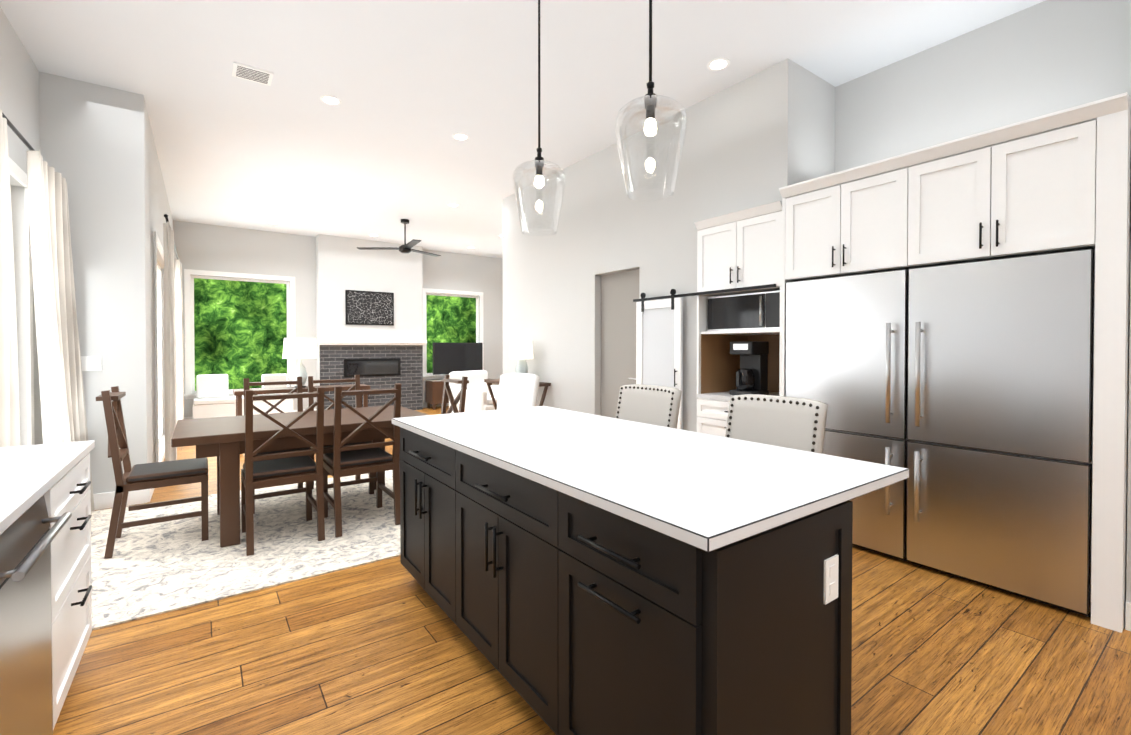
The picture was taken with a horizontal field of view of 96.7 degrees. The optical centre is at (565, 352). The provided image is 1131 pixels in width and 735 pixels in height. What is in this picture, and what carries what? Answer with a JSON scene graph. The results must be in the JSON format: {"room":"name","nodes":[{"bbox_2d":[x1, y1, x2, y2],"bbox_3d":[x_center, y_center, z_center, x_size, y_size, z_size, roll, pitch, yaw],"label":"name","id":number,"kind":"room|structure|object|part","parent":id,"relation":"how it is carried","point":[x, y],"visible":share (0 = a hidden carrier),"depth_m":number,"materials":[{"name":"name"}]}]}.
{"room":"kitchen and living room","nodes":[
{"label":"kitchen and living room","id":0,"kind":"room"},
{"bbox_2d":[0,7,42,445],"bbox_3d":[-1.803,-0.409,0.639,0.150,3.450,8.230,0,1,-36],"label":"wall","id":1,"kind":"structure","parent":0,"point":[19,89],"depth_m":3.53,"materials":[{"name":"paint"}]},
{"bbox_2d":[9,157,34,445],"bbox_3d":[-3.453,0.022,2.981,0.126,2.535,1.520,0,1,-36],"label":"window","id":2,"kind":"structure","parent":1,"relation":"in","point":[17,173],"depth_m":3.56,"materials":[{"name":"white wood"}]},
{"bbox_2d":[2,112,47,165],"bbox_3d":[-3.106,-1.299,2.784,0.036,0.040,2.684,0,1,-36],"label":"curtain rod","id":3,"kind":"object","parent":1,"relation":"attached to","point":[19,135],"visible":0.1,"depth_m":2.97,"materials":[{"name":"black metal"}]},
{"bbox_2d":[0,109,19,447],"bbox_3d":[-2.825,0.001,2.392,0.142,2.550,1.080,0,1,-36],"label":"curtain","id":4,"kind":"object","parent":3,"relation":"hanging from","point":[9,412],"visible":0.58,"depth_m":2.67,"materials":[{"name":"white fabric"}]},
{"bbox_2d":[26,150,94,514],"bbox_3d":[-3.567,-0.013,3.571,0.212,2.550,0.900,0,1,-36],"label":"curtain","id":5,"kind":"object","parent":3,"relation":"hanging from","point":[63,410],"visible":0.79,"depth_m":3.38,"materials":[{"name":"white fabric"}]},
{"bbox_2d":[39,72,148,493],"bbox_3d":[-3.855,-0.449,4.140,0.620,3.450,0.150,0,1,-36],"label":"wall","id":6,"kind":"structure","parent":0,"point":[92,144],"depth_m":4.11,"materials":[{"name":"paint"}]},
{"bbox_2d":[81,356,101,370],"bbox_3d":[-3.845,0.087,4.054,0.150,0.120,0.010,0,1,-36],"label":"switch plate","id":7,"kind":"object","parent":6,"relation":"attached to","point":[91,363],"visible":0.79,"depth_m":4.06,"materials":[{"name":"white plastic"}]},
{"bbox_2d":[93,489,145,509],"bbox_3d":[-3.815,1.212,4.086,0.600,0.130,0.016,0,1,-36],"label":"baseboard","id":8,"kind":"structure","parent":6,"relation":"attached to","point":[105,500],"depth_m":4.14,"materials":[{"name":"white wood"}]},
{"bbox_2d":[145,103,172,462],"bbox_3d":[-5.222,-0.476,6.435,0.150,3.450,5.170,0,1,-36],"label":"wall","id":9,"kind":"structure","parent":0,"point":[157,205],"depth_m":4.91,"materials":[{"name":"paint"}]},
{"bbox_2d":[146,488,154,502],"bbox_3d":[-3.833,1.205,4.672,0.016,0.130,0.986,0,1,-36],"label":"baseboard","id":10,"kind":"structure","parent":9,"relation":"attached to","point":[149,492],"depth_m":4.29,"materials":[{"name":"white wood"}]},
{"bbox_2d":[154,231,164,461],"bbox_3d":[-4.896,0.004,6.040,0.126,2.470,2.470,0,1,-36],"label":"living room window","id":11,"kind":"structure","parent":9,"relation":"in","point":[158,347],"depth_m":5.72,"materials":[{"name":"white"}]},
{"bbox_2d":[164,214,178,258],"bbox_3d":[-4.762,-1.297,6.122,0.036,0.040,3.534,0,1,-36],"label":"curtain rod","id":12,"kind":"object","parent":9,"relation":"attached to","point":[166,218],"visible":0.56,"depth_m":5.98,"materials":[{"name":"black metal"}]},
{"bbox_2d":[163,221,176,460],"bbox_3d":[-4.030,-0.011,5.123,0.103,2.510,0.700,0,1,-36],"label":"curtain","id":13,"kind":"object","parent":12,"relation":"hanging from","point":[170,361],"visible":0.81,"depth_m":4.90,"materials":[{"name":"white fabric"}]},
{"bbox_2d":[175,259,183,420],"bbox_3d":[-5.507,-0.034,7.171,0.106,2.510,0.650,0,1,-36],"label":"curtain","id":14,"kind":"object","parent":12,"relation":"hanging from","point":[179,338],"visible":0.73,"depth_m":6.96,"materials":[{"name":"white fabric"}]},
{"bbox_2d":[173,220,502,416],"bbox_3d":[-3.751,-0.524,10.591,7.100,3.450,0.150,0,1,-36],"label":"wall","id":15,"kind":"structure","parent":0,"point":[206,247],"depth_m":9.57,"materials":[{"name":"paint"}]},
{"bbox_2d":[184,269,295,398],"bbox_3d":[-5.808,-0.321,9.052,1.710,2.210,0.158,0,1,-36],"label":"window","id":16,"kind":"structure","parent":15,"relation":"in","point":[189,330],"depth_m":8.70,"materials":[{"name":"white wood"}]},
{"bbox_2d":[184,409,316,418],"bbox_3d":[-5.701,1.154,9.100,2.170,0.130,0.016,0,1,-36],"label":"baseboard","id":17,"kind":"structure","parent":15,"relation":"attached to","point":[303,409],"depth_m":8.60,"materials":[{"name":"white wood"}]},
{"bbox_2d":[423,402,448,407],"bbox_3d":[-2.073,1.123,11.719,2.780,0.130,0.016,0,1,-36],"label":"baseboard","id":18,"kind":"structure","parent":15,"relation":"attached to","point":[424,403],"depth_m":11.07,"materials":[{"name":"white wood"}]},
{"bbox_2d":[422,288,483,378],"bbox_3d":[-2.548,-0.418,11.403,1.510,1.990,0.158,0,1,-36],"label":"window","id":19,"kind":"structure","parent":15,"relation":"in","point":[436,292],"depth_m":11.21,"materials":[{"name":"white wood"}]},
{"bbox_2d":[315,234,422,408],"bbox_3d":[-3.928,-0.519,10.186,2.000,3.450,0.300,0,1,-36],"label":"wall","id":20,"kind":"structure","parent":0,"point":[343,264],"depth_m":9.95,"materials":[{"name":"paint"}]},
{"bbox_2d":[345,290,393,325],"bbox_3d":[-3.886,-0.887,10.004,0.920,0.670,0.031,0,1,-36],"label":"framed artwork","id":21,"kind":"object","parent":20,"relation":"attached to","point":[368,308],"visible":0.96,"depth_m":9.98,"materials":[{"name":"black metal"}]},
{"bbox_2d":[0,0,1045,258],"bbox_3d":[-0.149,-2.234,4.939,7.950,0.100,13.600,0,1,-36],"label":"ceiling","id":22,"kind":"structure","parent":0,"point":[414,86],"depth_m":3.94,"materials":[{"name":"paint"}]},
{"bbox_2d":[232,62,273,85],"bbox_3d":[-2.432,-2.164,3.908,0.260,0.014,0.220,0,1,-36],"label":"ceiling vent","id":23,"kind":"object","parent":22,"relation":"in","point":[250,73],"visible":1,"depth_m":3.90,"materials":[{"name":"white metal"}]},
{"bbox_2d":[320,95,341,104],"bbox_3d":[-2.020,-2.173,4.329,0.170,0.006,0.170,0,1,-36],"label":"recessed light","id":24,"kind":"object","parent":22,"relation":"in","point":[329,100],"visible":1,"depth_m":4.32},
{"bbox_2d":[357,219,440,256],"bbox_3d":[-2.579,-1.947,8.317,1.411,0.549,1.283,0,1,-36],"label":"ceiling fan","id":25,"kind":"object","parent":22,"relation":"hanging from","point":[405,248],"visible":1,"depth_m":8.37,"materials":[{"name":"black metal"}]},
{"bbox_2d":[452,133,468,140],"bbox_3d":[-1.060,-2.182,5.083,0.170,0.006,0.170,0,1,-36],"label":"recessed light","id":26,"kind":"object","parent":22,"relation":"in","point":[459,136],"visible":1,"depth_m":5.07,"materials":[{"name":"white"}]},
{"bbox_2d":[512,0,565,235],"bbox_3d":[-0.133,-1.383,2.543,0.276,1.544,0.276,0,1,-36],"label":"pendant light","id":27,"kind":"object","parent":22,"relation":"hanging from","point":[538,164],"visible":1,"depth_m":2.53,"materials":[{"name":"clear glass"}]},
{"bbox_2d":[614,0,687,200],"bbox_3d":[0.324,-1.375,1.910,0.276,1.544,0.276,0,1,-36],"label":"pendant light","id":28,"kind":"object","parent":22,"relation":"hanging from","point":[649,101],"visible":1,"depth_m":1.90,"materials":[{"name":"clear glass"}]},
{"bbox_2d":[707,58,729,70],"bbox_3d":[1.150,-2.167,3.781,0.170,0.006,0.170,0,1,-36],"label":"recessed light","id":29,"kind":"object","parent":22,"relation":"in","point":[717,64],"visible":1,"depth_m":3.77,"materials":[{"name":"white"}]},
{"bbox_2d":[53,406,1130,734],"bbox_3d":[-0.149,1.291,4.980,7.950,0.050,13.600,0,1,-36],"label":"floor","id":30,"kind":"structure","parent":0,"point":[383,648],"depth_m":2.08,"materials":[{"name":"brown wood"}]},
{"bbox_2d":[0,495,71,734],"bbox_3d":[-1.638,0.868,1.187,0.611,0.885,0.592,0,1,-36],"label":"dishwasher","id":31,"kind":"object","parent":30,"relation":"on","point":[28,536],"visible":0.98,"depth_m":1.35,"materials":[{"name":"silver metal"}]},
{"bbox_2d":[0,440,94,729],"bbox_3d":[-0.938,0.812,0.149,0.652,1.020,4.560,0,1,-36],"label":"base cabinet","id":32,"kind":"object","parent":30,"relation":"on","point":[57,475],"depth_m":1.78,"materials":[{"name":"white wood"}]},
{"bbox_2d":[193,374,292,418],"bbox_3d":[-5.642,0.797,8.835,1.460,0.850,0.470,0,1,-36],"label":"sofa","id":33,"kind":"object","parent":30,"relation":"on","point":[213,399],"visible":0.71,"depth_m":8.58,"materials":[{"name":"white fabric"}]},
{"bbox_2d":[91,470,399,629],"bbox_3d":[-1.885,1.272,3.985,3.370,0.009,2.280,0,1,-36],"label":"rug","id":34,"kind":"object","parent":30,"relation":"on","point":[148,570],"visible":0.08,"depth_m":3.23,"materials":[{"name":"white fabric"}]},
{"bbox_2d":[96,386,208,558],"bbox_3d":[-2.785,0.752,3.429,0.563,1.044,0.450,0,1,-36],"label":"end chair","id":35,"kind":"object","parent":34,"relation":"on","point":[159,474],"visible":1,"depth_m":3.32,"materials":[{"name":"brown wood"}]},
{"bbox_2d":[243,377,311,513],"bbox_3d":[-2.460,0.742,4.288,0.450,1.044,0.563,0,1,-36],"label":"chair","id":36,"kind":"object","parent":34,"relation":"on","point":[247,383],"visible":0.17,"depth_m":4.39,"materials":[{"name":"brown wood"}]},
{"bbox_2d":[241,387,324,555],"bbox_3d":[-1.959,0.752,3.474,0.450,1.044,0.563,0,1,-36],"label":"chair","id":37,"kind":"object","parent":34,"relation":"on","point":[273,472],"visible":1,"depth_m":3.36,"materials":[{"name":"brown wood"}]},
{"bbox_2d":[171,405,427,546],"bbox_3d":[-2.027,0.892,3.989,1.690,0.748,1.000,0,1,-36],"label":"dining table","id":38,"kind":"object","parent":34,"relation":"on","point":[222,439],"visible":0.52,"depth_m":3.48,"materials":[{"name":"brown wood"}]},
{"bbox_2d":[308,375,373,493],"bbox_3d":[-2.054,0.739,4.580,0.450,1.044,0.563,0,1,-36],"label":"chair","id":39,"kind":"object","parent":34,"relation":"on","point":[329,448],"visible":0.12,"depth_m":4.63,"materials":[{"name":"brown wood"}]},
{"bbox_2d":[323,383,400,537],"bbox_3d":[-1.537,0.748,3.778,0.450,1.044,0.563,0,1,-36],"label":"chair","id":40,"kind":"object","parent":34,"relation":"on","point":[337,463],"visible":0.96,"depth_m":3.67,"materials":[{"name":"brown wood"}]},
{"bbox_2d":[441,375,468,413],"bbox_3d":[-1.228,0.738,4.626,0.563,1.044,0.450,0,1,-36],"label":"end chair","id":41,"kind":"object","parent":34,"relation":"on","point":[461,395],"visible":0.12,"depth_m":4.73,"materials":[{"name":"brown wood"}]},
{"bbox_2d":[233,384,369,415],"bbox_3d":[-3.514,0.855,6.776,1.600,0.780,0.420,0,1,-36],"label":"console table","id":42,"kind":"object","parent":30,"relation":"on","point":[238,393],"visible":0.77,"depth_m":6.49,"materials":[{"name":"brown wood"}]},
{"bbox_2d":[282,338,317,387],"bbox_3d":[-3.555,0.135,6.738,0.420,0.660,0.420,0,1,-36],"label":"lamp","id":43,"kind":"object","parent":42,"relation":"on","point":[300,349],"visible":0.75,"depth_m":6.60,"materials":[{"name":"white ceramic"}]},
{"bbox_2d":[317,339,426,409],"bbox_3d":[-3.792,0.473,10.010,2.080,1.470,0.158,0,1,-36],"label":"fireplace","id":44,"kind":"object","parent":30,"relation":"on","point":[381,364],"visible":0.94,"depth_m":10.06,"materials":[{"name":"grey brick"}]},
{"bbox_2d":[425,380,491,409],"bbox_3d":[-2.350,0.895,11.144,1.400,0.600,0.420,0,1,-36],"label":"tv console","id":45,"kind":"object","parent":30,"relation":"on","point":[433,392],"visible":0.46,"depth_m":10.65,"materials":[{"name":"brown wood"}]},
{"bbox_2d":[433,342,482,374],"bbox_3d":[-2.369,0.184,11.110,1.160,0.818,0.160,0,1,-36],"label":"tv","id":46,"kind":"object","parent":45,"relation":"on","point":[448,358],"visible":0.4,"depth_m":11.06,"materials":[{"name":"black plastic"}]},
{"bbox_2d":[449,370,498,412],"bbox_3d":[-1.356,0.768,8.307,0.820,0.920,0.840,0,1,34],"label":"armchair","id":47,"kind":"object","parent":30,"relation":"on","point":[478,397],"visible":0.38,"depth_m":8.11,"materials":[{"name":"white fabric"}]},
{"bbox_2d":[484,379,550,409],"bbox_3d":[-0.648,0.810,6.563,0.360,0.885,1.100,0,1,-36],"label":"side table","id":48,"kind":"object","parent":30,"relation":"on","point":[497,381],"visible":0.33,"depth_m":6.61,"materials":[{"name":"brown wood"}]},
{"bbox_2d":[510,340,532,372],"bbox_3d":[-0.560,0.103,6.433,0.300,0.530,0.300,0,1,-36],"label":"lamp","id":49,"kind":"object","parent":48,"relation":"on","point":[521,351],"visible":0.79,"depth_m":6.33,"materials":[{"name":"white fabric"}]},
{"bbox_2d":[496,373,539,409],"bbox_3d":[-0.648,0.751,5.545,0.500,1.024,0.620,0,1,29],"label":"chair","id":50,"kind":"object","parent":30,"relation":"on","point":[518,390],"visible":0.42,"depth_m":5.71,"materials":[{"name":"white fabric"}]},
{"bbox_2d":[392,422,852,734],"bbox_3d":[-0.072,0.855,2.144,0.678,0.888,2.160,0,1,-36],"label":"kitchen island","id":51,"kind":"object","parent":30,"relation":"on","point":[575,572],"depth_m":1.40,"materials":[{"name":"black wood"}]},
{"bbox_2d":[392,406,908,553],"bbox_3d":[0.077,0.392,2.246,1.030,0.032,2.190,0,1,-36],"label":"island countertop","id":52,"kind":"structure","parent":51,"relation":"on","point":[713,491],"depth_m":1.66,"materials":[{"name":"white stone"}]},
{"bbox_2d":[615,384,681,428],"bbox_3d":[0.327,0.748,2.961,0.575,1.086,0.470,0,1,-36],"label":"stool","id":53,"kind":"object","parent":30,"relation":"on","point":[653,405],"visible":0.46,"depth_m":3.05,"materials":[{"name":"beige fabric"}]},
{"bbox_2d":[694,201,781,436],"bbox_3d":[1.648,0.080,4.228,0.780,2.390,0.788,0,1,-36],"label":"tall cabinet","id":54,"kind":"object","parent":30,"relation":"on","point":[740,249],"visible":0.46,"depth_m":4.17,"materials":[{"name":"white wood"}]},
{"bbox_2d":[708,290,779,331],"bbox_3d":[1.655,-0.331,4.228,0.603,0.298,0.720,0,1,-36],"label":"microwave","id":55,"kind":"object","parent":54,"relation":"in","point":[752,311],"visible":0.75,"depth_m":4.05,"materials":[{"name":"silver metal"}]},
{"bbox_2d":[729,341,768,394],"bbox_3d":[1.534,0.129,4.232,0.280,0.449,0.220,0,1,-36],"label":"coffee maker","id":56,"kind":"object","parent":54,"relation":"in","point":[752,375],"visible":1,"depth_m":4.18,"materials":[{"name":"black plastic"}]},
{"bbox_2d":[725,394,827,453],"bbox_3d":[0.818,0.756,2.280,0.575,1.086,0.470,0,1,-36],"label":"stool","id":57,"kind":"object","parent":30,"relation":"on","point":[792,422],"visible":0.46,"depth_m":2.37,"materials":[{"name":"beige fabric"}]},
{"bbox_2d":[786,249,1094,616],"bbox_3d":[2.332,0.389,3.234,0.817,1.795,1.554,0,1,-36],"label":"fridge","id":58,"kind":"object","parent":30,"relation":"on","point":[963,393],"visible":0.83,"depth_m":2.78,"materials":[{"name":"silver metal"}]},
{"bbox_2d":[779,92,1130,632],"bbox_3d":[2.370,0.049,3.209,0.810,2.475,1.693,0,1,-36],"label":"surround","id":59,"kind":"object","parent":30,"relation":"on","point":[1057,181],"visible":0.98,"depth_m":2.59,"materials":[{"name":"white wood"}]},
{"bbox_2d":[502,0,1130,601],"bbox_3d":[2.057,-0.446,3.869,0.850,3.450,8.950,0,1,-36],"label":"wall","id":60,"kind":"structure","parent":0,"point":[760,138],"depth_m":4.06,"materials":[{"name":"paint"}]},
{"bbox_2d":[601,269,638,417],"bbox_3d":[0.599,0.202,5.322,0.113,2.112,0.692,0,1,-36],"label":"pantry door","id":61,"kind":"structure","parent":60,"relation":"in","point":[619,292],"depth_m":5.38,"materials":[{"name":"grey wood"}]},
{"bbox_2d":[633,284,775,429],"bbox_3d":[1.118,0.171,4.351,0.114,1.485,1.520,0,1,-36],"label":"barn door","id":62,"kind":"structure","parent":60,"relation":"in","point":[659,342],"depth_m":4.64,"materials":[{"name":"white wood"}]},
{"bbox_3d":[1.138,-0.507,4.358,0.065,0.024,1.520,0,1,-36],"label":"barn door rail","id":63,"kind":"part","parent":62,"relation":"part of","materials":[{"name":"black metal"}]},
{"bbox_2d":[1125,601,1130,630],"bbox_3d":[3.476,1.245,1.182,0.016,0.130,2.900,0,1,-36],"label":"baseboard","id":64,"kind":"structure","parent":60,"relation":"attached to","point":[1128,604],"depth_m":2.35,"materials":[{"name":"white wood"}]},
{"label":"outside","id":65,"kind":"structure","parent":0,"visible":0},
{"bbox_2d":[194,278,475,390],"bbox_3d":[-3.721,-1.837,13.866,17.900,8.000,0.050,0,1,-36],"label":"window view","id":66,"kind":"object","parent":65,"point":[240,331],"depth_m":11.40,"materials":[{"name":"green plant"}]}
]}

